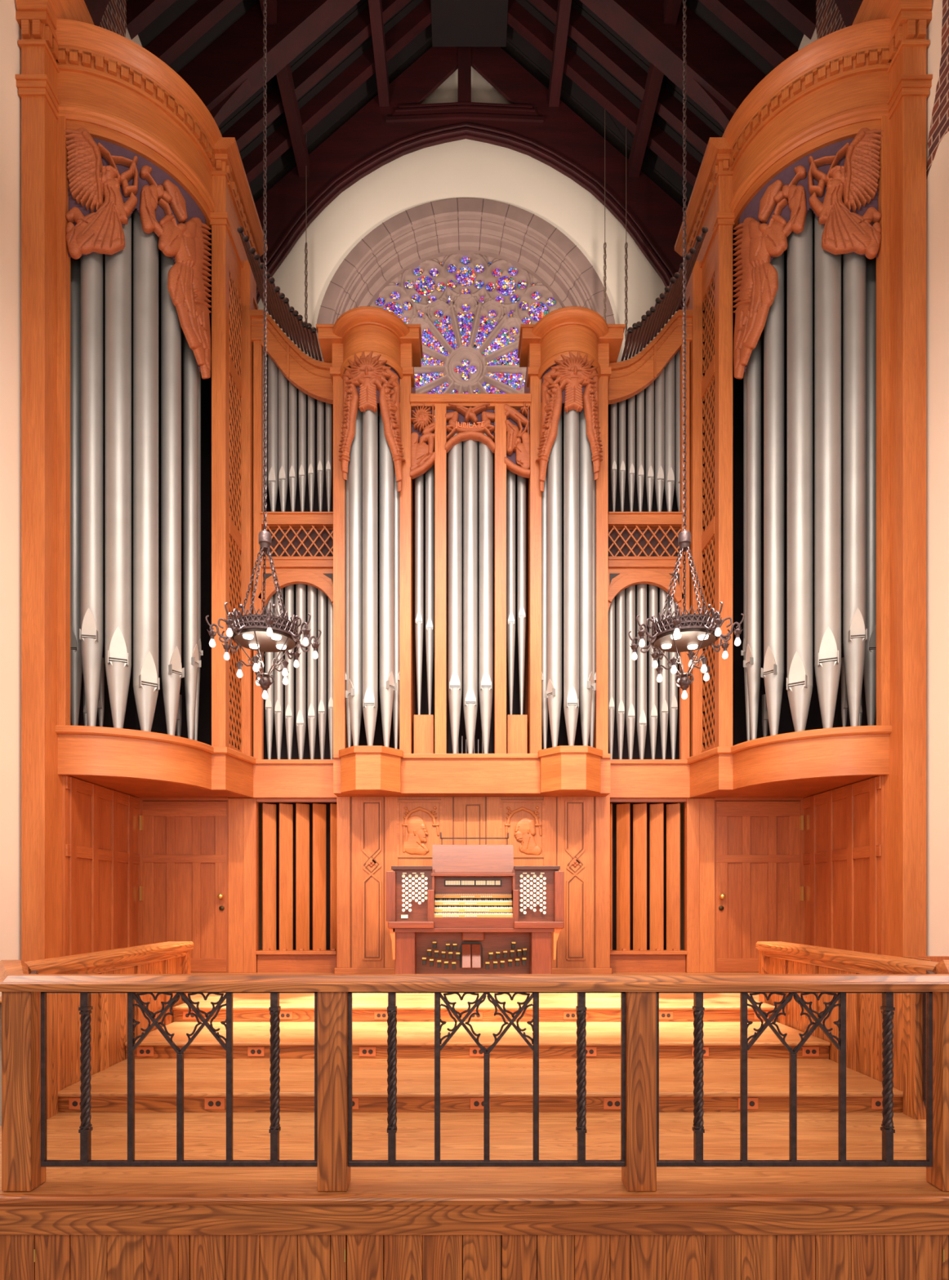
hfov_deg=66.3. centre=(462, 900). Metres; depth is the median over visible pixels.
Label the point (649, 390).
pipe
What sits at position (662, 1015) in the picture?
power outlet
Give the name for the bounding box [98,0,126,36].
trim
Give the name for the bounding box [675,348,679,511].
pipe
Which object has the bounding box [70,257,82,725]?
pipe
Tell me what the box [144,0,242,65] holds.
ceiling panel
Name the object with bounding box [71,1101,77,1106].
socket
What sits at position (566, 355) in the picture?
case
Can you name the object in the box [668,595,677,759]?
pipe
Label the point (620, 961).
grille
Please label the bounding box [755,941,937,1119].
parapet
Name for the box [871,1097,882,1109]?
power outlet
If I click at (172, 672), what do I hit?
pipe
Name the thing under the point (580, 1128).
iron grille
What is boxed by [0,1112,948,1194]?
floor
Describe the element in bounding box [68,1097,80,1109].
power outlet
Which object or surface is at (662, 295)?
pipe
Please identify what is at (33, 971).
iron grille
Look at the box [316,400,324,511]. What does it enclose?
pipe
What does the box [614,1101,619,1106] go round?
socket
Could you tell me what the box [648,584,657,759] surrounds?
pipe
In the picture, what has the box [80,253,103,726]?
pipe
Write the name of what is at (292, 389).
pipe
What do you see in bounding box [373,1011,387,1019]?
power outlet
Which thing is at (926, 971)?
post
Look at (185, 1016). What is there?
power outlet
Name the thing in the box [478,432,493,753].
pipe
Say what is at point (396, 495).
pipe
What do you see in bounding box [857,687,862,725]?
pipe
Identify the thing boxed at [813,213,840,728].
pipe
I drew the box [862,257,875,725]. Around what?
pipe
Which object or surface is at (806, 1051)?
power outlet
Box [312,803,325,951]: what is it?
shutter
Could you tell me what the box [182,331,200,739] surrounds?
pipe
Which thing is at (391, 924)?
shelf
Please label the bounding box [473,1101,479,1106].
socket
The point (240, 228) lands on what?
pipe
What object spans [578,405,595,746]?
pipe
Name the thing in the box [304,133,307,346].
chain
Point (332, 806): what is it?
shutter
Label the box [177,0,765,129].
roof beam
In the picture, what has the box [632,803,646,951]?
shutter
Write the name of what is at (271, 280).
pipe
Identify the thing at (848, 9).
roof truss
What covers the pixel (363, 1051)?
power outlet
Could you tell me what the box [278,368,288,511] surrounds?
pipe
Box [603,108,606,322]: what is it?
lamp chain
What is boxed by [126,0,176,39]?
ceiling panel
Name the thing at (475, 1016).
power outlet
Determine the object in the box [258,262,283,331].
pipe
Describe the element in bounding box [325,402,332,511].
pipe
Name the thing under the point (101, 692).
pipe
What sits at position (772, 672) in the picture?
pipe
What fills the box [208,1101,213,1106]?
socket
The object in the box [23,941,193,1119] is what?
parapet
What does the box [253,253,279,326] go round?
pipe
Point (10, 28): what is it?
wall
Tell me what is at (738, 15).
ceiling panel
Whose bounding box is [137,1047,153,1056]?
power outlet
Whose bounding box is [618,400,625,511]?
pipe
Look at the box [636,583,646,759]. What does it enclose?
pipe
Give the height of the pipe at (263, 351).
2.274 m
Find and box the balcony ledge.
[0,1194,948,1205]
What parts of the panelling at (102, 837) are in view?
board panel, rail, head trim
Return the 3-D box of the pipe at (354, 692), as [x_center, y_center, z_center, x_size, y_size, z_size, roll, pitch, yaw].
[-1.253,-3.935,8.449,0.189,4.430,0.170,0,0,-38]
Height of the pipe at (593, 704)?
4.430 m
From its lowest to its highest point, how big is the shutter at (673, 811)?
1.843 m
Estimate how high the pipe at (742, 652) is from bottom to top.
5.200 m
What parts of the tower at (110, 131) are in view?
neck moulding, crown, moulding, rail, cornice, ledge moulding, neck moulding, lattice rail, lattice rail, lattice rail, return cornice, return moulding, corner post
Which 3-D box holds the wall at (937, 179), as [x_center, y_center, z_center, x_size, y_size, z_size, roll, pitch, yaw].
[4.646,-4.165,7.320,0.315,14.870,10.640,0,0,0]
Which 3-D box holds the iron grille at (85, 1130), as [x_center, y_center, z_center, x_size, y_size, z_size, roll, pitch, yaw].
[-1.243,0.782,3.195,1.216,0.777,0.044,0,0,0]
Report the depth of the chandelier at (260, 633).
6.41 m
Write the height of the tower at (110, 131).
9.794 m
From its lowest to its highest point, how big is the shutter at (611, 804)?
1.843 m
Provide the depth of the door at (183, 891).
8.95 m
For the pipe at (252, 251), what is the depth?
8.23 m
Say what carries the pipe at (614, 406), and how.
in the case at (643, 548)
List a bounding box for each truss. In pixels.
[84,0,862,26]
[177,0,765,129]
[254,46,684,310]
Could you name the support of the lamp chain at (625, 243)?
hanging from the ceiling
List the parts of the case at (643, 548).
spandrel plate, ledge moulding, swept rail, swept cornice, post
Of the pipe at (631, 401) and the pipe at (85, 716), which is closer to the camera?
the pipe at (85, 716)
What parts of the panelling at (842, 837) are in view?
head trim, rail, board panel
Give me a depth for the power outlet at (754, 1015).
6.11 m
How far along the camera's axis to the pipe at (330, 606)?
8.98 m
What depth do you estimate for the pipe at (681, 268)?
8.35 m
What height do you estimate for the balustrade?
0.937 m
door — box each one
[139,800,226,972]
[715,800,803,972]
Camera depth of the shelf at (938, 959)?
4.76 m
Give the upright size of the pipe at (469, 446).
3.930 m
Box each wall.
[0,0,142,1126]
[257,66,684,950]
[333,795,611,973]
[797,0,948,956]
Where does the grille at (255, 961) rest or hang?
on the step at (246, 1007)
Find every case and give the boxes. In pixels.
[249,309,337,798]
[315,306,625,796]
[607,309,693,798]
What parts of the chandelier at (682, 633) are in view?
bulb, scroll arm, bulb, scroll arm, bulb, scroll arm, bulb, arm, support chain, bulb, support chain, scroll arm, bulb, arm, arm, support chain, bulb, hanging chain, scroll arm, support chain, support chain, arm, arm, bulb, bulb, scroll arm, bulb, scroll arm, bulb, scroll arm, bulb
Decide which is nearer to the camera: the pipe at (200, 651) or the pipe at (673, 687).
the pipe at (200, 651)
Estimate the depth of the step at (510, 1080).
4.50 m
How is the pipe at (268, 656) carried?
on the case at (301, 548)
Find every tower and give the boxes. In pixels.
[14,0,267,961]
[674,0,932,957]
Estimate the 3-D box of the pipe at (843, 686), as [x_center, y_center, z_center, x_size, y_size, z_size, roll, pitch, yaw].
[4.093,-2.160,7.798,0.060,0.880,0.063,0,0,0]
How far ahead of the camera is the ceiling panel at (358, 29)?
11.26 m
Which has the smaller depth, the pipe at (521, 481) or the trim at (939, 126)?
the trim at (939, 126)
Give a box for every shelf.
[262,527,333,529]
[387,920,564,928]
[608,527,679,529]
[901,956,948,962]
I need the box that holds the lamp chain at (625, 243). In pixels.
[624,127,627,357]
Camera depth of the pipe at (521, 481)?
8.68 m
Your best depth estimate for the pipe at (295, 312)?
8.49 m
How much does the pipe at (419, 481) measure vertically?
3.147 m
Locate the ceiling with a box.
[125,0,816,209]
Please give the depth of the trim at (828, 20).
8.92 m
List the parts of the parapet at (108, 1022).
post, handrail, panel, post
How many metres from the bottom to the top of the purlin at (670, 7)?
0.320 m
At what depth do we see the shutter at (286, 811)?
9.07 m
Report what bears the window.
in the wall at (465, 168)
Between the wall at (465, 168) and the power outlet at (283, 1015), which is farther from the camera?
the wall at (465, 168)
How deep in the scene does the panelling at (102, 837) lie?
8.24 m
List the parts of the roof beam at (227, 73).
moulding, moulding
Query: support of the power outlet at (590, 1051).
attached to the step at (415, 1040)
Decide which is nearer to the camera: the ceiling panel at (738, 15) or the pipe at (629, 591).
the pipe at (629, 591)
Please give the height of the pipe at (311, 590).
2.330 m
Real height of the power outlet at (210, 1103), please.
0.068 m
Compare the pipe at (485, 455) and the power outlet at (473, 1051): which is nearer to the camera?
the power outlet at (473, 1051)
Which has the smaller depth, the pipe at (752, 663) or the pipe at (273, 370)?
the pipe at (752, 663)
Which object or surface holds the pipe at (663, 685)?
on the case at (643, 548)
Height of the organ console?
1.613 m
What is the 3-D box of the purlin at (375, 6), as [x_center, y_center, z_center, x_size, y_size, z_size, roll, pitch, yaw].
[-1.336,-13.653,7.875,0.170,0.320,9.350,0,0,0]
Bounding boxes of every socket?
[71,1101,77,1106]
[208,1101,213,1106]
[215,1101,220,1106]
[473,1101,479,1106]
[607,1101,612,1106]
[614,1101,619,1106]
[748,1101,754,1106]
[875,1101,880,1106]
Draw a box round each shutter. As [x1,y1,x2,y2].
[262,803,275,951]
[279,803,293,951]
[295,803,309,951]
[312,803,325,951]
[329,803,336,951]
[609,803,612,951]
[616,803,630,951]
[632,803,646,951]
[648,803,663,951]
[666,803,679,951]
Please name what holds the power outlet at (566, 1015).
attached to the step at (246, 1007)
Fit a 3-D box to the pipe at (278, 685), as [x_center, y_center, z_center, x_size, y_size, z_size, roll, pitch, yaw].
[-2.285,-2.835,9.018,0.110,2.330,0.113,0,0,0]
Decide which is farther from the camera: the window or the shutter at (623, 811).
the window
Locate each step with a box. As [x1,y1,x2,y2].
[0,972,777,1022]
[57,1058,902,1112]
[124,1022,830,1059]
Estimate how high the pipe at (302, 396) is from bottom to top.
1.684 m
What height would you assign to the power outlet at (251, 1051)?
0.068 m
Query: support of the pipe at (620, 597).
on the case at (643, 548)
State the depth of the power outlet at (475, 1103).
4.34 m
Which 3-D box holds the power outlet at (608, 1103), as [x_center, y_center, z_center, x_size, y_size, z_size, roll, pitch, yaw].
[0.900,1.218,4.343,0.120,0.068,0.009,0,0,0]
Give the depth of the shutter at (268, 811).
9.06 m
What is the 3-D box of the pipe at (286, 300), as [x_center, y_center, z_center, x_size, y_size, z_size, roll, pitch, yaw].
[-1.997,-6.752,8.598,0.072,0.101,0.806,0,0,0]
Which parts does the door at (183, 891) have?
knob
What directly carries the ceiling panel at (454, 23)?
attached to the roof truss at (848, 9)
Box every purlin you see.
[259,0,309,177]
[368,0,389,106]
[548,0,571,106]
[628,0,681,177]
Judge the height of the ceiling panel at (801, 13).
4.149 m
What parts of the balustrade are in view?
handrail, newel post, newel post, handrail, newel post, newel post, handrail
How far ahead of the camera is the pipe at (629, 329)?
8.56 m
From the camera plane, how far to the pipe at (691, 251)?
8.34 m
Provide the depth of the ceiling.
11.73 m
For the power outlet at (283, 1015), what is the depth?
6.11 m
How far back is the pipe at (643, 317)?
8.49 m
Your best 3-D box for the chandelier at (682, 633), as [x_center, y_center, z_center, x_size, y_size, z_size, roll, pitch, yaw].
[1.957,-7.509,6.420,0.957,11.468,0.957,0,0,0]
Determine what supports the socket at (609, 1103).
attached to the power outlet at (608, 1103)
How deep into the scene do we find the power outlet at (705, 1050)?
5.24 m
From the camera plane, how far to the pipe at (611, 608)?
8.98 m
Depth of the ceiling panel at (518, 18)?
11.78 m
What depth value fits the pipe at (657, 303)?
8.42 m
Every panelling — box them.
[62,775,258,973]
[684,775,884,973]
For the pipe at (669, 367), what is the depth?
8.97 m
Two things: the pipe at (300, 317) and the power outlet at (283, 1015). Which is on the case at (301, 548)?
the pipe at (300, 317)
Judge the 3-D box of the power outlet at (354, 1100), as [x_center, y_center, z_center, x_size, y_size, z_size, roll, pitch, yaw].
[-0.684,1.218,4.343,0.120,0.068,0.009,0,0,0]
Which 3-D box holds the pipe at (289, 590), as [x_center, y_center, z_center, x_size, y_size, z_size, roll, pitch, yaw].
[-2.153,-2.835,9.018,0.110,2.330,0.113,0,0,0]
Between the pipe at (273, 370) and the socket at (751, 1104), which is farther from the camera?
the pipe at (273, 370)
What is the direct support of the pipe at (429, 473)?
on the case at (566, 355)
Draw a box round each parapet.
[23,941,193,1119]
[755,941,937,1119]
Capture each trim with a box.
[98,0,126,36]
[815,0,844,39]
[925,0,948,179]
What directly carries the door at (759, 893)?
attached to the panelling at (842, 837)
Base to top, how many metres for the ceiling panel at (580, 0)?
4.149 m
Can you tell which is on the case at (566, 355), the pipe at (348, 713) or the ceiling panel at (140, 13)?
the pipe at (348, 713)
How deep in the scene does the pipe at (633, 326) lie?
8.53 m
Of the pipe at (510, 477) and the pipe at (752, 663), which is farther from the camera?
the pipe at (510, 477)
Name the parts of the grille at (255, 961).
post, sill, head rail, panel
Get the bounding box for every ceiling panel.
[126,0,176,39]
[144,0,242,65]
[222,0,409,151]
[241,0,431,183]
[430,0,507,46]
[506,0,700,186]
[528,0,719,154]
[579,0,718,122]
[698,0,797,67]
[765,0,815,39]
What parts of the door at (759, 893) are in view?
knob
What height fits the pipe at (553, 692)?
4.430 m
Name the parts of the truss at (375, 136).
arch moulding, arch moulding, king post, collar moulding, collar moulding, collar moulding, arch moulding, arch moulding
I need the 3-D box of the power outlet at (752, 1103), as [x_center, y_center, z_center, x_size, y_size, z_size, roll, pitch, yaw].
[1.704,1.218,4.343,0.120,0.068,0.009,0,0,0]
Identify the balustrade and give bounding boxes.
[0,960,948,1191]
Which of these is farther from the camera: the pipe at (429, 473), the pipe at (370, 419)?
the pipe at (429, 473)
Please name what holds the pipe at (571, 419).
on the case at (566, 355)
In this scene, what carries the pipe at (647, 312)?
on the case at (643, 548)
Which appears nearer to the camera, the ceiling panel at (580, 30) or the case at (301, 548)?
the case at (301, 548)
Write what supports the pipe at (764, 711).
on the tower at (836, 130)
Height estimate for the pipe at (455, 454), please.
3.930 m
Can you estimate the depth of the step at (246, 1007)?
6.11 m
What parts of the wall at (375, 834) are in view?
lozenge moulding, relief frame, moulding, relief frame, lozenge moulding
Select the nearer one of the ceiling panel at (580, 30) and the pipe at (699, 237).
the pipe at (699, 237)
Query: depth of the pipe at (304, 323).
8.54 m
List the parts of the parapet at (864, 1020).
post, panel, handrail, post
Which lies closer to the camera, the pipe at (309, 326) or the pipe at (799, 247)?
the pipe at (799, 247)
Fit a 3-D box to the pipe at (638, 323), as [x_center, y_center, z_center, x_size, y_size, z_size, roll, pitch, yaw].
[2.029,-6.620,8.685,0.072,0.101,0.631,0,0,0]
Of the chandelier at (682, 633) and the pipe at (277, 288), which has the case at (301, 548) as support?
the pipe at (277, 288)
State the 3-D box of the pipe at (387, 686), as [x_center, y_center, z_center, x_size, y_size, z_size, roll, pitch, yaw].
[-0.883,-3.935,8.449,0.189,4.430,0.170,0,0,38]
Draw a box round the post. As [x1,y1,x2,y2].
[922,970,933,1109]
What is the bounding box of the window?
[314,197,617,432]
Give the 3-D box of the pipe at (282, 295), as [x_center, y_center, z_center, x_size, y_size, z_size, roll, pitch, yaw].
[-2.041,-6.796,8.594,0.072,0.101,0.814,0,0,0]
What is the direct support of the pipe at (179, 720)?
on the tower at (110, 131)
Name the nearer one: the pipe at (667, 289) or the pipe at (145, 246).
the pipe at (145, 246)
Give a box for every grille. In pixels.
[30,970,38,973]
[40,991,316,1167]
[243,798,336,973]
[347,991,625,1167]
[609,798,698,973]
[656,991,932,1167]
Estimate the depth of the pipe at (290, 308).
8.48 m
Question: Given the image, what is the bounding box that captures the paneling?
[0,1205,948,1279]
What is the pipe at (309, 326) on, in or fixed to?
attached to the case at (301, 548)
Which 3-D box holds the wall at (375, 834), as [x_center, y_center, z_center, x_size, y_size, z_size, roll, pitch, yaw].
[0.121,-0.192,9.017,3.340,2.172,0.565,0,0,0]
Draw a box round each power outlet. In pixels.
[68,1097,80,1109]
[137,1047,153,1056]
[182,1011,195,1019]
[204,1097,224,1109]
[247,1047,264,1056]
[279,1011,292,1019]
[351,1097,358,1109]
[359,1047,375,1056]
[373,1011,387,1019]
[468,1011,482,1019]
[469,1047,485,1056]
[470,1097,489,1109]
[563,1011,577,1019]
[585,1047,596,1056]
[603,1097,620,1109]
[658,1011,672,1019]
[691,1047,708,1056]
[737,1097,757,1109]
[753,1011,768,1019]
[802,1047,818,1056]
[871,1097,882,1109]
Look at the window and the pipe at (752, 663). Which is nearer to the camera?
the pipe at (752, 663)
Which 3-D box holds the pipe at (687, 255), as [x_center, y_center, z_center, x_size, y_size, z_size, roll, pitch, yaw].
[2.470,-7.045,8.485,0.072,0.101,1.031,0,0,0]
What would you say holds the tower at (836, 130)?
on the step at (246, 1007)
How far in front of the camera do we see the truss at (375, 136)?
12.35 m
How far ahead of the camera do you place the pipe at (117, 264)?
7.42 m
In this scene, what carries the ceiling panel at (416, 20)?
attached to the ceiling
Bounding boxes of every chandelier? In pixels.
[204,0,321,699]
[627,0,744,699]
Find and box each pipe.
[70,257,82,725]
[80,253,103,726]
[83,680,88,725]
[97,657,104,726]
[105,214,131,728]
[133,208,159,731]
[160,250,184,735]
[175,694,182,737]
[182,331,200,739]
[193,368,203,741]
[236,226,268,313]
[242,235,271,317]
[248,247,275,322]
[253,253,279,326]
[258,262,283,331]
[262,351,266,510]
[264,271,286,335]
[264,595,273,759]
[267,355,278,511]
[268,276,289,338]
[273,285,293,342]
[274,587,283,759]
[278,293,297,346]
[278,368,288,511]
[282,297,300,349]
[284,584,293,759]
[288,306,304,352]
[288,381,297,511]
[292,310,307,355]
[295,583,306,759]
[296,314,311,357]
[298,389,306,511]
[302,321,315,359]
[305,322,318,360]
[306,584,316,759]
[307,395,315,511]
[310,326,322,361]
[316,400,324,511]
[317,588,326,759]
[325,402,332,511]
[327,596,333,759]
[345,403,362,746]
[345,463,351,747]
[362,403,377,745]
[378,404,396,746]
[392,463,399,749]
[414,474,423,715]
[425,463,434,715]
[447,432,462,753]
[462,423,477,753]
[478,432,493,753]
[506,468,515,715]
[516,475,525,715]
[541,402,548,749]
[544,409,561,747]
[563,403,578,745]
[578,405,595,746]
[588,465,595,746]
[608,597,614,759]
[610,402,617,511]
[615,589,624,759]
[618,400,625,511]
[620,327,633,361]
[624,322,638,360]
[625,584,635,759]
[627,321,641,359]
[627,395,635,511]
[631,314,647,357]
[635,310,651,355]
[635,389,644,511]
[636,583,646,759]
[638,306,655,352]
[641,297,661,350]
[644,381,653,511]
[645,293,665,346]
[648,285,670,342]
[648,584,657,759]
[652,276,675,339]
[654,368,664,511]
[656,271,679,335]
[658,587,667,759]
[659,262,684,331]
[663,253,691,326]
[664,355,674,511]
[666,247,695,322]
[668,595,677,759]
[670,235,702,318]
[674,226,707,313]
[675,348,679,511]
[740,368,751,741]
[742,334,760,739]
[760,251,783,735]
[761,694,768,737]
[786,208,812,732]
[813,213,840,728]
[840,657,847,727]
[842,253,866,726]
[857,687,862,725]
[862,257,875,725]
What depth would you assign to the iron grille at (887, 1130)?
3.19 m
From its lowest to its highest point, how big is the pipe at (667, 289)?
0.101 m
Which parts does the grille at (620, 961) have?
panel, head rail, sill, post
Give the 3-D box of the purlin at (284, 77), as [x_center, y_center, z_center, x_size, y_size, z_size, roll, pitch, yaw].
[-2.696,-12.456,7.875,0.170,0.320,9.350,0,0,0]
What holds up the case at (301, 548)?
on the grille at (255, 961)
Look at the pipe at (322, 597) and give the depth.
8.98 m
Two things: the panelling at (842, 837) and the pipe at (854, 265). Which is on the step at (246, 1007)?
the panelling at (842, 837)
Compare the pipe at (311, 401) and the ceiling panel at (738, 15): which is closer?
the pipe at (311, 401)
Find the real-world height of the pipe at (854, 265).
5.850 m
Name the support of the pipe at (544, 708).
on the case at (566, 355)
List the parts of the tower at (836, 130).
corner post, return moulding, return cornice, lattice rail, lattice rail, lattice rail, neck moulding, ledge moulding, rail, cornice, moulding, crown, neck moulding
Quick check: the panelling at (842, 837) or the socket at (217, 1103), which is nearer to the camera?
the socket at (217, 1103)
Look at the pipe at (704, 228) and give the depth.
8.15 m
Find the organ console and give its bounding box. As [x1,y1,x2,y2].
[386,832,564,973]
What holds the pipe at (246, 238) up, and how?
attached to the case at (301, 548)
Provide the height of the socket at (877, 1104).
0.032 m
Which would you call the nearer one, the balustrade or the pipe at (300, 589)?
the balustrade
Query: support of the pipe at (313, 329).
on the case at (301, 548)
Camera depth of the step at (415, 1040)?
5.33 m
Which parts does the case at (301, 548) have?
post, swept cornice, swept rail, ledge moulding, spandrel plate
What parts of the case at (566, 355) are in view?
post, drum cornice, post, carved panel, carved panel, rail, rail moulding, ledge moulding, carved panel, post, drum cornice, post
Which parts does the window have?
stained glass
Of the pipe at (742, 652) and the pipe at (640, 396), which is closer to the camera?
the pipe at (742, 652)
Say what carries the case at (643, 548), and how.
on the grille at (620, 961)
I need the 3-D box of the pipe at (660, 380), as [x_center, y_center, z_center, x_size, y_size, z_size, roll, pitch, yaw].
[2.440,-5.685,9.018,0.118,1.899,0.120,0,0,0]
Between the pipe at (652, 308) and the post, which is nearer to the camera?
the post
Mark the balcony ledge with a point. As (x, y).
(5, 1199)
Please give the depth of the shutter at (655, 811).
9.06 m
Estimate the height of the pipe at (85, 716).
0.780 m
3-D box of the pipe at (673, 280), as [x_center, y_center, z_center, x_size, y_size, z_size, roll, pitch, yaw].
[2.338,-6.886,8.542,0.072,0.101,0.916,0,0,0]
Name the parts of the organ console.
name plate, tab rail, knee panel, piston rail, piston rail, piston rail, piston rail, name plate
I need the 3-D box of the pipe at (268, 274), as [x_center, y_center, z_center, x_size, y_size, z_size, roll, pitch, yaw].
[-2.174,-6.937,8.541,0.072,0.101,0.919,0,0,0]
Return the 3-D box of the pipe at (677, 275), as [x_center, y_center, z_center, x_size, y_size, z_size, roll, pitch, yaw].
[2.382,-6.937,8.541,0.072,0.101,0.919,0,0,0]
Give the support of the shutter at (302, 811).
attached to the grille at (255, 961)
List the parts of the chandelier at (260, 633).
bulb, scroll arm, bulb, bulb, scroll arm, scroll arm, bulb, arm, support chain, bulb, support chain, arm, arm, scroll arm, support chain, bulb, hanging chain, bulb, scroll arm, support chain, support chain, arm, arm, bulb, bulb, scroll arm, bulb, scroll arm, bulb, scroll arm, bulb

